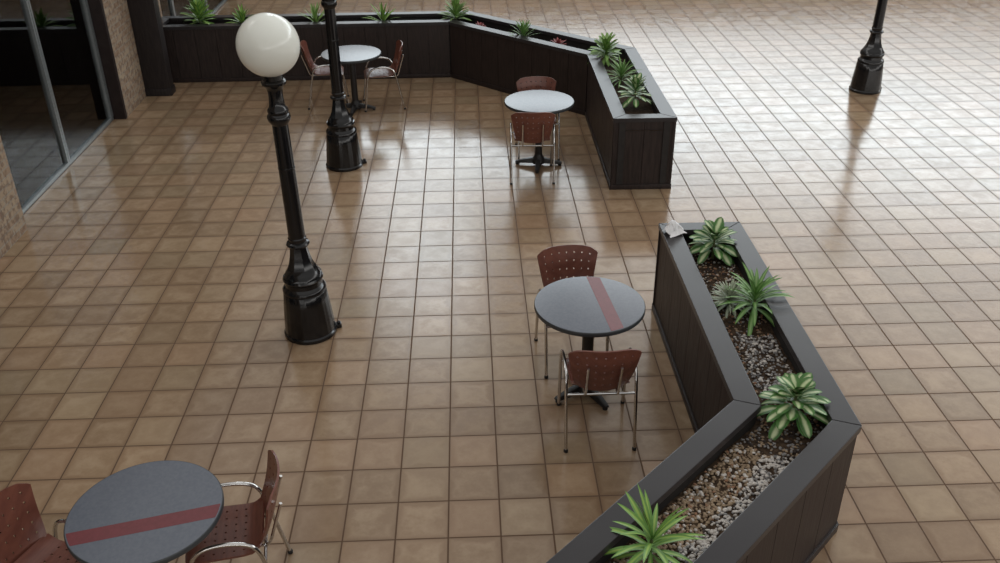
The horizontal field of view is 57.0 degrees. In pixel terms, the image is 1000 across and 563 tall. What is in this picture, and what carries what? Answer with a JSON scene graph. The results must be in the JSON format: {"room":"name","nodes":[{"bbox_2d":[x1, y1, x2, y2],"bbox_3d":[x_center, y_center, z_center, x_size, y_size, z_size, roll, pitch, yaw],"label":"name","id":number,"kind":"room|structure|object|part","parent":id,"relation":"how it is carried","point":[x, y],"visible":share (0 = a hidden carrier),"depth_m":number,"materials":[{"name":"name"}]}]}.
{"room":"shopping mall","nodes":[
{"label":"shopping mall","id":0,"kind":"room"},
{"bbox_2d":[0,0,161,258],"bbox_3d":[-4.937,-3.463,9.336,0.460,4.800,27.000,-1,30,-2],"label":"wall","id":1,"kind":"structure","parent":0,"point":[13,226],"depth_m":11.47,"materials":[{"name":"beige stone"}]},
{"bbox_2d":[0,0,113,213],"bbox_3d":[-4.901,-2.479,9.680,0.070,2.750,3.140,-1,30,-2],"label":"window","id":2,"kind":"structure","parent":1,"relation":"in","point":[55,103],"depth_m":9.93,"materials":[{"name":"glass"}]},
{"bbox_3d":[-4.872,-2.094,9.025,0.008,2.650,1.610,-1,30,-2],"label":"glass","id":3,"kind":"part","parent":2,"relation":"part of","materials":[{"name":"clear glass"}]},
{"bbox_3d":[-4.889,-1.305,10.351,0.060,0.045,3.140,-1,30,-2],"label":"sill","id":4,"kind":"part","parent":2,"relation":"part of","materials":[{"name":"metal"}]},
{"bbox_3d":[-4.931,-2.872,10.388,0.008,2.650,1.510,-1,30,-2],"label":"glass","id":5,"kind":"part","parent":2,"relation":"part of","materials":[{"name":"clear glass"}]},
{"bbox_2d":[87,0,126,118],"bbox_3d":[-4.920,-3.277,11.076,0.282,2.750,0.065,-1,30,-2],"label":"trim","id":6,"kind":"structure","parent":1,"relation":"attached to","point":[96,8],"depth_m":11.35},
{"bbox_2d":[127,0,175,95],"bbox_3d":[-4.661,-4.654,11.416,0.349,4.800,0.210,-1,30,-2],"label":"trim column","id":7,"kind":"structure","parent":1,"relation":"attached to","point":[145,16],"depth_m":12.21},
{"bbox_3d":[-4.640,-2.614,12.582,0.349,0.100,0.210,-1,30,-2],"label":"column skirting","id":8,"kind":"part","parent":7,"relation":"part of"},
{"bbox_2d":[160,0,226,15],"bbox_3d":[-5.120,-4.999,15.152,0.070,1.700,4.430,-1,30,-2],"label":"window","id":9,"kind":"structure","parent":1,"relation":"in","point":[168,7],"depth_m":14.68,"materials":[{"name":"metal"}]},
{"bbox_3d":[-5.057,-4.145,13.677,0.008,1.600,1.010,-1,30,-2],"label":"glass","id":10,"kind":"part","parent":9,"relation":"part of","materials":[{"name":"clear glass"}]},
{"bbox_3d":[-5.111,-4.864,14.935,0.008,1.600,1.870,-1,30,-2],"label":"glass","id":11,"kind":"part","parent":9,"relation":"part of","materials":[{"name":"clear glass"}]},
{"bbox_3d":[-5.174,-5.709,16.415,0.008,1.600,1.520,-1,30,-2],"label":"glass","id":12,"kind":"part","parent":9,"relation":"part of","materials":[{"name":"clear glass"}]},
{"bbox_3d":[-5.113,-4.280,15.562,0.060,0.045,4.430,-1,30,-2],"label":"sill","id":13,"kind":"part","parent":9,"relation":"part of","materials":[{"name":"metal"}]},
{"bbox_2d":[0,0,999,562],"bbox_3d":[5.252,-1.593,10.842,20.430,0.120,27.000,-1,30,-2],"label":"floor","id":14,"kind":"structure","parent":0,"point":[142,320],"depth_m":8.02,"materials":[{"name":"tile"}]},
{"bbox_2d":[0,483,79,562],"bbox_3d":[-2.280,1.488,4.646,0.559,0.810,0.481,10,31,17],"label":"cafe chair","id":15,"kind":"object","parent":14,"relation":"on","point":[39,547],"visible":0.68,"depth_m":4.69,"materials":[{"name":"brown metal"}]},
{"bbox_3d":[-2.477,1.264,4.597,0.145,0.370,0.460,10,31,17],"label":"backrest","id":16,"kind":"part","parent":15,"relation":"part of","materials":[{"name":"red paint"}]},
{"bbox_3d":[-2.241,1.454,4.610,0.403,0.074,0.395,10,31,17],"label":"seat","id":17,"kind":"part","parent":15,"relation":"part of","materials":[{"name":"red paint"}]},
{"bbox_3d":[-2.191,1.483,4.882,0.526,0.576,0.022,10,31,17],"label":"frame","id":18,"kind":"part","parent":15,"relation":"part of","materials":[{"name":"silver metal"}]},
{"bbox_2d":[64,460,223,562],"bbox_3d":[-1.760,1.458,4.757,0.754,0.743,0.754,-9,31,-14],"label":"cafe table","id":19,"kind":"object","parent":14,"relation":"on","point":[155,511],"visible":1,"depth_m":4.54,"materials":[{"name":"grey laminate"}]},
{"bbox_2d":[185,450,292,562],"bbox_3d":[-1.401,1.347,4.877,0.559,0.810,0.481,-6,30,-10],"label":"cafe chair","id":20,"kind":"object","parent":14,"relation":"on","point":[240,531],"visible":0.87,"depth_m":4.83,"materials":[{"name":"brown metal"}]},
{"bbox_3d":[-1.442,1.311,4.847,0.403,0.074,0.395,-6,30,-10],"label":"seat","id":21,"kind":"part","parent":20,"relation":"part of","materials":[{"name":"red paint"}]},
{"bbox_3d":[-1.368,1.557,4.739,0.526,0.576,0.022,-6,30,-10],"label":"frame","id":22,"kind":"part","parent":20,"relation":"part of","materials":[{"name":"silver metal"}]},
{"bbox_3d":[-1.458,1.338,5.124,0.526,0.576,0.022,-6,30,-10],"label":"frame","id":23,"kind":"part","parent":20,"relation":"part of","materials":[{"name":"silver metal"}]},
{"bbox_3d":[-1.200,1.134,4.803,0.145,0.370,0.460,-6,30,-10],"label":"backrest","id":24,"kind":"part","parent":20,"relation":"part of","materials":[{"name":"red paint"}]},
{"bbox_2d":[235,12,341,344],"bbox_3d":[-1.525,-0.693,6.737,0.456,2.509,0.424,-2,30,-1],"label":"lamp post","id":25,"kind":"object","parent":14,"relation":"on","point":[267,44],"visible":1,"depth_m":6.66,"materials":[{"name":"black metal"}]},
{"bbox_3d":[-1.567,-1.601,6.216,0.424,0.414,0.424,-2,30,-1],"label":"globe","id":26,"kind":"part","parent":25,"relation":"part of","materials":[{"name":"white glass"}]},
{"bbox_2d":[300,40,348,109],"bbox_3d":[-2.284,-2.721,12.013,0.559,0.810,0.481,-4,30,-7],"label":"cafe chair","id":27,"kind":"object","parent":14,"relation":"on","point":[322,70],"visible":0.8,"depth_m":11.94,"materials":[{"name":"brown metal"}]},
{"bbox_3d":[-2.491,-2.897,11.880,0.145,0.370,0.460,-4,30,-7],"label":"backrest","id":28,"kind":"part","parent":27,"relation":"part of","materials":[{"name":"red paint"}]},
{"bbox_3d":[-2.239,-2.513,11.876,0.526,0.576,0.022,-4,30,-7],"label":"frame","id":29,"kind":"part","parent":27,"relation":"part of","materials":[{"name":"silver metal"}]},
{"bbox_3d":[-2.243,-2.765,11.994,0.403,0.074,0.395,-4,30,-7],"label":"seat","id":30,"kind":"part","parent":27,"relation":"part of","materials":[{"name":"red paint"}]},
{"bbox_3d":[-2.301,-2.735,12.265,0.525,0.576,0.022,-4,30,-7],"label":"frame","id":31,"kind":"part","parent":27,"relation":"part of","materials":[{"name":"silver metal"}]},
{"bbox_2d":[321,0,366,171],"bbox_3d":[-1.752,-2.397,9.724,0.424,2.509,0.424,10,31,18],"label":"lamp post","id":32,"kind":"object","parent":14,"relation":"on","point":[343,153],"visible":1,"depth_m":9.99,"materials":[{"name":"black metal"}]},
{"bbox_2d":[321,45,380,115],"bbox_3d":[-1.875,-2.560,11.792,0.754,0.742,0.754,3,30,7],"label":"cafe table","id":33,"kind":"object","parent":14,"relation":"on","point":[351,55],"visible":0.83,"depth_m":11.70,"materials":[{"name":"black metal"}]},
{"bbox_3d":[-1.888,-2.211,11.819,0.066,0.065,0.220,2,30,5],"label":"arm","id":34,"kind":"part","parent":33,"relation":"part of","materials":[{"name":"black metal"}]},
{"bbox_3d":[-1.723,-2.279,11.935,0.220,0.065,0.066,2,30,5],"label":"arm","id":35,"kind":"part","parent":33,"relation":"part of","materials":[{"name":"black metal"}]},
{"bbox_2d":[363,40,405,111],"bbox_3d":[-1.513,-2.676,11.920,0.559,0.810,0.481,-6,30,-9],"label":"cafe chair","id":36,"kind":"object","parent":14,"relation":"on","point":[378,72],"visible":0.96,"depth_m":11.85,"materials":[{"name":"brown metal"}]},
{"bbox_3d":[-1.566,-2.686,12.167,0.526,0.576,0.022,-6,30,-9],"label":"frame","id":37,"kind":"part","parent":36,"relation":"part of","materials":[{"name":"silver metal"}]},
{"bbox_3d":[-1.555,-2.713,11.890,0.403,0.074,0.395,-6,30,-9],"label":"seat","id":38,"kind":"part","parent":36,"relation":"part of","materials":[{"name":"red paint"}]},
{"bbox_3d":[-1.486,-2.466,11.781,0.526,0.576,0.022,-6,30,-9],"label":"frame","id":39,"kind":"part","parent":36,"relation":"part of","materials":[{"name":"silver metal"}]},
{"bbox_3d":[-1.312,-2.887,11.841,0.145,0.370,0.460,-6,30,-9],"label":"backrest","id":40,"kind":"part","parent":36,"relation":"part of","materials":[{"name":"red paint"}]},
{"bbox_2d":[161,11,676,189],"bbox_3d":[-0.944,-2.838,12.219,7.967,0.785,3.011,17,34,28],"label":"planter box","id":41,"kind":"object","parent":14,"relation":"on","point":[634,147],"visible":0.82,"depth_m":12.52,"materials":[{"name":"brown wood"}]},
{"bbox_2d":[181,0,215,23],"bbox_3d":[-4.239,-3.731,12.908,0.531,0.499,0.561,-2,30,-2],"label":"leafy plant","id":42,"kind":"object","parent":41,"relation":"in","point":[198,7],"visible":0.97,"depth_m":12.86,"materials":[{"name":"green plant"}]},
{"bbox_2d":[226,3,253,22],"bbox_3d":[-3.589,-3.707,12.957,0.549,0.399,0.476,-22,36,-33],"label":"leafy plant","id":43,"kind":"object","parent":41,"relation":"in","point":[240,16],"visible":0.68,"depth_m":12.91,"materials":[{"name":"green plant"}]},
{"bbox_3d":[-2.756,-3.195,12.921,4.097,0.740,0.036,-1,30,-2],"label":"panel","id":44,"kind":"part","parent":41,"relation":"part of","materials":[{"name":"brown wood"}]},
{"bbox_2d":[299,1,323,21],"bbox_3d":[-2.643,-3.743,12.991,0.533,0.410,0.553,23,37,34],"label":"spiky plant","id":45,"kind":"object","parent":41,"relation":"in","point":[314,11],"visible":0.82,"depth_m":12.95,"materials":[{"name":"green plant"}]},
{"bbox_2d":[362,2,396,20],"bbox_3d":[-1.635,-3.769,13.011,0.600,0.419,0.454,18,35,30],"label":"spiky plant","id":46,"kind":"object","parent":41,"relation":"in","point":[382,17],"visible":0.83,"depth_m":12.98,"materials":[{"name":"green plant"}]},
{"bbox_2d":[439,0,472,20],"bbox_3d":[-0.623,-3.803,12.988,0.485,0.481,0.534,-10,31,-16],"label":"bushy plant","id":47,"kind":"object","parent":41,"relation":"in","point":[455,11],"visible":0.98,"depth_m":12.96,"materials":[{"name":"green plant"}]},
{"bbox_3d":[0.206,-2.842,12.251,2.417,0.740,0.036,24,38,36],"label":"panel","id":48,"kind":"part","parent":41,"relation":"part of","materials":[{"name":"brown wood"}]},
{"bbox_2d":[509,19,536,36],"bbox_3d":[0.297,-3.296,12.193,0.500,0.375,0.445,9,31,16],"label":"spiky plant","id":49,"kind":"object","parent":41,"relation":"in","point":[523,28],"visible":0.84,"depth_m":12.18,"materials":[{"name":"green plant"}]},
{"bbox_2d":[551,37,567,45],"bbox_3d":[0.753,-3.070,11.958,0.278,0.207,0.242,26,39,38],"label":"plant","id":50,"kind":"object","parent":41,"relation":"on","point":[557,40],"visible":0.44,"depth_m":11.95,"materials":[{"name":"red plant"}]},
{"bbox_3d":[1.143,-1.857,10.511,0.036,0.740,2.297,-1,30,-1],"label":"panel","id":51,"kind":"part","parent":41,"relation":"part of","materials":[{"name":"brown wood"}]},
{"bbox_2d":[587,32,621,66],"bbox_3d":[1.284,-2.818,11.272,0.453,0.441,0.477,-3,30,-4],"label":"bushy plant","id":52,"kind":"object","parent":41,"relation":"in","point":[604,43],"visible":0.96,"depth_m":11.24,"materials":[{"name":"green plant"}]},
{"bbox_2d":[607,56,636,89],"bbox_3d":[1.407,-2.389,10.597,0.461,0.364,0.528,15,33,25],"label":"leaf plant","id":53,"kind":"object","parent":41,"relation":"in","point":[620,72],"visible":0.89,"depth_m":10.60,"materials":[{"name":"green plant"}]},
{"bbox_2d":[618,73,651,107],"bbox_3d":[1.448,-2.022,9.890,0.370,0.427,0.432,-15,33,-23],"label":"variegated plant","id":54,"kind":"object","parent":41,"relation":"in","point":[635,82],"visible":0.98,"depth_m":9.85,"materials":[{"name":"green plant"}]},
{"bbox_3d":[1.474,-1.307,9.542,0.642,0.740,0.046,-1,30,-2],"label":"panel","id":55,"kind":"part","parent":41,"relation":"part of","materials":[{"name":"brown wood"}]},
{"bbox_3d":[1.719,-1.936,10.638,0.036,0.740,2.572,-1,30,-2],"label":"panel","id":56,"kind":"part","parent":41,"relation":"part of","materials":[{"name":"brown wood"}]},
{"bbox_2d":[509,112,554,184],"bbox_3d":[0.343,-1.509,9.845,0.481,0.810,0.559,-1,30,0],"label":"cafe chair","id":57,"kind":"object","parent":14,"relation":"on","point":[532,130],"visible":1,"depth_m":9.57,"materials":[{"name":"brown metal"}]},
{"bbox_3d":[0.117,-1.415,9.912,0.022,0.576,0.526,-1,30,0],"label":"frame","id":58,"kind":"part","parent":57,"relation":"part of","materials":[{"name":"silver metal"}]},
{"bbox_3d":[0.342,-1.571,9.858,0.395,0.074,0.403,-1,30,0],"label":"seat","id":59,"kind":"part","parent":57,"relation":"part of","materials":[{"name":"red paint"}]},
{"bbox_3d":[0.342,-1.597,9.556,0.460,0.370,0.145,-1,30,0],"label":"backrest","id":60,"kind":"part","parent":57,"relation":"part of","materials":[{"name":"red paint"}]},
{"bbox_3d":[0.570,-1.420,9.913,0.022,0.576,0.526,-1,30,0],"label":"frame","id":61,"kind":"part","parent":57,"relation":"part of","materials":[{"name":"silver metal"}]},
{"bbox_2d":[515,76,559,160],"bbox_3d":[0.423,-1.847,10.435,0.481,0.810,0.559,-1,30,-2],"label":"cafe chair","id":62,"kind":"object","parent":14,"relation":"on","point":[535,82],"visible":0.36,"depth_m":10.47,"materials":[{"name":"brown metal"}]},
{"bbox_3d":[0.199,-1.736,10.473,0.022,0.576,0.525,-1,30,-2],"label":"frame","id":63,"kind":"part","parent":62,"relation":"part of","materials":[{"name":"silver metal"}]},
{"bbox_3d":[0.414,-2.141,10.505,0.460,0.370,0.145,-1,30,-2],"label":"backrest","id":64,"kind":"part","parent":62,"relation":"part of","materials":[{"name":"red paint"}]},
{"bbox_3d":[0.651,-1.748,10.486,0.022,0.576,0.525,-1,30,-2],"label":"frame","id":65,"kind":"part","parent":62,"relation":"part of","materials":[{"name":"silver metal"}]},
{"bbox_2d":[504,90,573,172],"bbox_3d":[0.427,-1.632,10.127,0.754,0.742,0.754,-1,30,-2],"label":"cafe table","id":66,"kind":"object","parent":14,"relation":"on","point":[532,101],"visible":0.91,"depth_m":9.98,"materials":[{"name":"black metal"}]},
{"bbox_3d":[0.281,-1.364,10.299,0.220,0.065,0.066,2,30,5],"label":"arm","id":67,"kind":"part","parent":66,"relation":"part of","materials":[{"name":"black metal"}]},
{"bbox_3d":[0.415,-1.284,10.155,0.066,0.065,0.220,2,30,5],"label":"arm","id":68,"kind":"part","parent":66,"relation":"part of","materials":[{"name":"black metal"}]},
{"bbox_3d":[0.580,-1.351,10.271,0.220,0.065,0.066,2,30,5],"label":"arm","id":69,"kind":"part","parent":66,"relation":"part of","materials":[{"name":"black metal"}]},
{"bbox_2d":[534,244,608,378],"bbox_3d":[0.531,0.213,6.828,0.481,0.810,0.559,-4,30,-6],"label":"cafe chair","id":70,"kind":"object","parent":14,"relation":"on","point":[552,266],"visible":0.3,"depth_m":6.88,"materials":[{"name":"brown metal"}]},
{"bbox_3d":[0.309,0.333,6.851,0.022,0.576,0.526,-4,30,-6],"label":"frame","id":71,"kind":"part","parent":70,"relation":"part of","materials":[{"name":"silver metal"}]},
{"bbox_3d":[0.504,-0.080,6.897,0.460,0.370,0.145,-4,30,-6],"label":"backrest","id":72,"kind":"part","parent":70,"relation":"part of","materials":[{"name":"red paint"}]},
{"bbox_3d":[0.758,0.303,6.894,0.022,0.576,0.526,-4,30,-6],"label":"frame","id":73,"kind":"part","parent":70,"relation":"part of","materials":[{"name":"silver metal"}]},
{"bbox_2d":[534,276,645,410],"bbox_3d":[0.613,0.470,6.444,0.754,0.743,0.754,-4,30,-7],"label":"cafe table","id":74,"kind":"object","parent":14,"relation":"on","point":[586,307],"visible":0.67,"depth_m":6.25,"materials":[{"name":"grey stone"}]},
{"bbox_3d":[0.486,0.783,6.537,0.220,0.065,0.066,-16,33,-26],"label":"arm","id":75,"kind":"part","parent":74,"relation":"part of","materials":[{"name":"black metal"}]},
{"bbox_3d":[0.691,0.809,6.489,0.066,0.065,0.220,-16,33,-26],"label":"arm","id":76,"kind":"part","parent":74,"relation":"part of","materials":[{"name":"black metal"}]},
{"bbox_2d":[557,347,641,452],"bbox_3d":[0.646,0.645,6.069,0.481,0.810,0.559,-1,30,-2],"label":"cafe chair","id":77,"kind":"object","parent":14,"relation":"on","point":[589,370],"visible":1,"depth_m":5.80,"materials":[{"name":"red paint"}]},
{"bbox_3d":[0.421,0.743,6.131,0.022,0.576,0.525,-1,30,-2],"label":"frame","id":78,"kind":"part","parent":77,"relation":"part of","materials":[{"name":"silver metal"}]},
{"bbox_3d":[0.644,0.584,6.082,0.395,0.074,0.403,-1,30,-2],"label":"seat","id":79,"kind":"part","parent":77,"relation":"part of","materials":[{"name":"red paint"}]},
{"bbox_3d":[0.652,0.557,5.781,0.460,0.370,0.145,-1,30,-2],"label":"backrest","id":80,"kind":"part","parent":77,"relation":"part of","materials":[{"name":"red paint"}]},
{"bbox_3d":[0.872,0.731,6.144,0.022,0.576,0.525,-1,30,-2],"label":"frame","id":81,"kind":"part","parent":77,"relation":"part of","materials":[{"name":"silver metal"}]},
{"bbox_2d":[546,222,861,562],"bbox_3d":[1.137,1.087,5.312,1.637,0.785,5.087,11,32,20],"label":"planter box","id":82,"kind":"object","parent":14,"relation":"on","point":[795,516],"visible":0.73,"depth_m":5.12,"materials":[{"name":"brown wood"}]},
{"bbox_2d":[603,483,704,562],"bbox_3d":[0.686,1.194,4.272,0.525,0.525,0.543,7,31,13],"label":"dracaena","id":83,"kind":"object","parent":82,"relation":"in","point":[650,533],"visible":0.99,"depth_m":4.27,"materials":[{"name":"green plant"}]},
{"bbox_2d":[662,220,686,237],"bbox_3d":[1.337,-0.425,7.048,0.164,0.113,0.127,-15,33,-23],"label":"tissue","id":84,"kind":"object","parent":82,"relation":"on","point":[672,228],"visible":1,"depth_m":7.02,"materials":[{"name":"white paper"}]},
{"bbox_3d":[1.569,-0.089,7.408,0.632,0.740,0.036,-1,30,-1],"label":"panel","id":85,"kind":"part","parent":82,"relation":"part of","materials":[{"name":"brown wood"}]},
{"bbox_3d":[1.323,0.466,6.441,0.036,0.740,2.277,-1,30,-2],"label":"panel","id":86,"kind":"part","parent":82,"relation":"part of","materials":[{"name":"brown wood"}]},
{"bbox_2d":[689,217,736,265],"bbox_3d":[1.616,-0.287,6.920,0.394,0.359,0.384,23,38,35],"label":"variegated plant","id":87,"kind":"object","parent":82,"relation":"in","point":[716,232],"visible":0.97,"depth_m":6.88,"materials":[{"name":"green plant"}]},
{"bbox_3d":[1.609,-0.240,6.947,0.022,0.251,0.023,9,31,17],"label":"stem","id":88,"kind":"part","parent":87,"relation":"part of","materials":[{"name":"green plant"}]},
{"bbox_2d":[608,246,822,562],"bbox_3d":[1.363,0.684,5.478,1.124,0.058,3.912,9,31,16],"label":"gravel","id":89,"kind":"object","parent":82,"relation":"in","point":[748,482],"visible":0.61,"depth_m":4.88,"materials":[{"name":"grey gravel"}]},
{"bbox_2d":[711,279,751,318],"bbox_3d":[1.575,0.111,6.317,0.330,0.270,0.327,-19,34,-29],"label":"plant","id":90,"kind":"object","parent":82,"relation":"in","point":[726,292],"visible":0.82,"depth_m":6.28,"materials":[{"name":"green plant"}]},
{"bbox_2d":[714,262,794,335],"bbox_3d":[1.708,0.107,6.182,0.545,0.419,0.549,15,33,25],"label":"leaf plant","id":91,"kind":"object","parent":82,"relation":"in","point":[754,293],"visible":0.96,"depth_m":6.16,"materials":[{"name":"green plant"}]},
{"bbox_2d":[756,372,830,439],"bbox_3d":[1.657,0.700,5.204,0.441,0.346,0.387,3,30,6],"label":"variegated plant","id":92,"kind":"object","parent":82,"relation":"in","point":[799,386],"visible":0.98,"depth_m":5.15,"materials":[{"name":"green plant"}]},
{"bbox_3d":[1.667,0.733,5.234,0.023,0.261,0.022,-7,30,-12],"label":"stem","id":93,"kind":"part","parent":92,"relation":"part of","materials":[{"name":"green plant"}]},
{"bbox_3d":[0.951,1.684,4.316,0.036,0.740,2.958,24,38,36],"label":"panel","id":94,"kind":"part","parent":82,"relation":"part of","materials":[{"name":"brown wood"}]},
{"bbox_2d":[849,0,887,94],"bbox_3d":[4.960,-3.685,11.858,0.456,2.509,0.424,-1,30,-2],"label":"lamp post","id":95,"kind":"object","parent":14,"relation":"on","point":[868,72],"visible":1,"depth_m":12.17,"materials":[{"name":"black metal"}]}
]}

